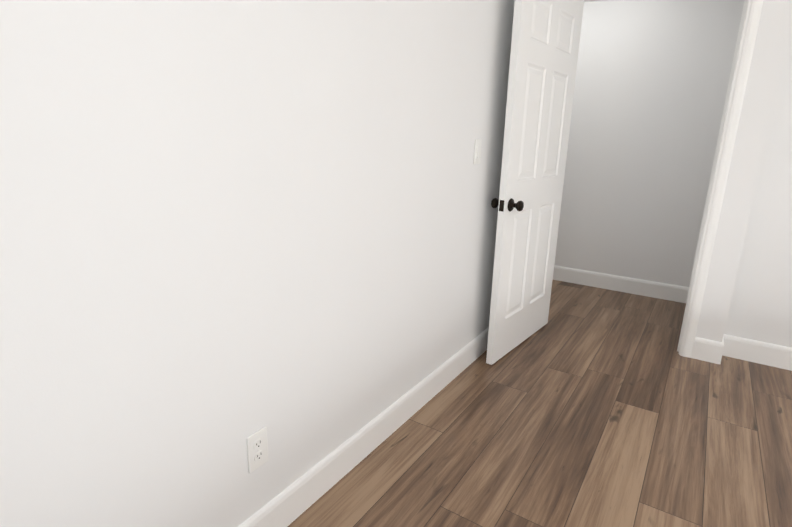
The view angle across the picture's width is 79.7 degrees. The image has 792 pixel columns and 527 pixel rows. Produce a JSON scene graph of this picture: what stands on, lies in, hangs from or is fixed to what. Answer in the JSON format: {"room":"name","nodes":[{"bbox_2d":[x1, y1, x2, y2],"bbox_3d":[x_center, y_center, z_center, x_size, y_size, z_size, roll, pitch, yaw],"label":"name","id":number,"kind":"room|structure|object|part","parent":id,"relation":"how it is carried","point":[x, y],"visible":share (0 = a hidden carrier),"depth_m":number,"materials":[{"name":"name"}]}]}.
{"room":"empty bedroom","nodes":[
{"label":"empty bedroom","id":0,"kind":"room"},
{"bbox_2d":[0,0,514,526],"bbox_3d":[-0.048,-0.449,1.712,0.120,2.375,3.450,11,18,32],"label":"wall","id":1,"kind":"structure","parent":0,"point":[228,228],"depth_m":1.15,"materials":[{"name":"white paint"}]},
{"bbox_2d":[246,426,267,473],"bbox_3d":[-0.392,0.529,1.348,0.008,0.115,0.070,11,18,32],"label":"electrical outlet plate","id":2,"kind":"object","parent":1,"relation":"attached to","point":[257,448],"visible":1,"depth_m":1.34,"materials":[{"name":"white plastic"}]},
{"bbox_2d":[238,327,488,526],"bbox_3d":[-0.002,0.645,1.977,0.030,0.127,3.180,11,18,32],"label":"baseboard","id":3,"kind":"structure","parent":1,"relation":"attached to","point":[291,503],"depth_m":1.77,"materials":[{"name":"white wood"}]},
{"bbox_2d":[473,139,481,163],"bbox_3d":[0.391,-0.530,2.251,0.014,0.115,0.070,11,18,32],"label":"switch plate","id":4,"kind":"object","parent":1,"relation":"attached to","point":[477,151],"visible":1,"depth_m":2.24,"materials":[{"name":"white plastic"}]},
{"bbox_2d":[288,280,791,526],"bbox_3d":[1.046,0.793,1.954,5.490,0.100,4.540,11,18,32],"label":"floor","id":5,"kind":"structure","parent":0,"point":[587,406],"depth_m":1.96,"materials":[{"name":"brown wood"}]},
{"bbox_2d":[554,0,744,286],"bbox_3d":[1.234,-1.065,4.101,2.690,2.375,0.140,11,18,32],"label":"wall","id":6,"kind":"structure","parent":0,"point":[652,78],"depth_m":3.60,"materials":[{"name":"white paint"}]},
{"bbox_2d":[553,265,688,302],"bbox_3d":[1.802,0.159,3.929,1.165,0.127,0.014,11,18,32],"label":"baseboard","id":7,"kind":"structure","parent":6,"relation":"attached to","point":[665,291],"depth_m":3.88,"materials":[{"name":"white wood"}]},
{"bbox_2d":[695,0,791,341],"bbox_3d":[2.112,-0.720,2.901,0.155,2.375,1.210,11,18,32],"label":"wall","id":8,"kind":"structure","parent":0,"point":[771,40],"depth_m":2.43,"materials":[{"name":"white paint"}]},
{"bbox_2d":[724,24,791,347],"bbox_3d":[2.961,-0.431,1.905,2.405,2.375,0.120,11,18,32],"label":"wall","id":9,"kind":"structure","parent":0,"point":[760,308],"depth_m":2.56,"materials":[{"name":"white paint"}]},
{"bbox_2d":[714,334,791,370],"bbox_3d":[2.055,0.505,2.670,0.390,0.127,0.030,11,18,32],"label":"baseboard","id":10,"kind":"structure","parent":9,"relation":"attached to","point":[764,353],"depth_m":2.67,"materials":[{"name":"white wood"}]},
{"bbox_3d":[0.626,-0.839,3.212,2.690,2.375,0.120,11,18,32],"label":"wall","id":11,"kind":"structure","parent":0,"visible":0},
{"bbox_2d":[486,0,583,364],"bbox_3d":[0.776,-0.478,2.630,0.169,1.968,0.798,13,19,37],"label":"door","id":12,"kind":"structure","parent":11,"relation":"in","point":[545,41],"depth_m":2.55,"materials":[{"name":"white wood"}]},
{"bbox_3d":[0.555,-0.296,2.394,0.169,0.066,0.096,13,19,37],"label":"knob","id":13,"kind":"part","parent":12,"relation":"part of","materials":[{"name":"black metal"}]},
{"bbox_2d":[584,0,762,357],"bbox_3d":[1.378,-0.533,2.776,0.933,2.045,0.160,11,18,32],"label":"door frame","id":14,"kind":"structure","parent":11,"relation":"attached to","point":[747,33],"depth_m":2.48,"materials":[{"name":"white wood"}]}
]}

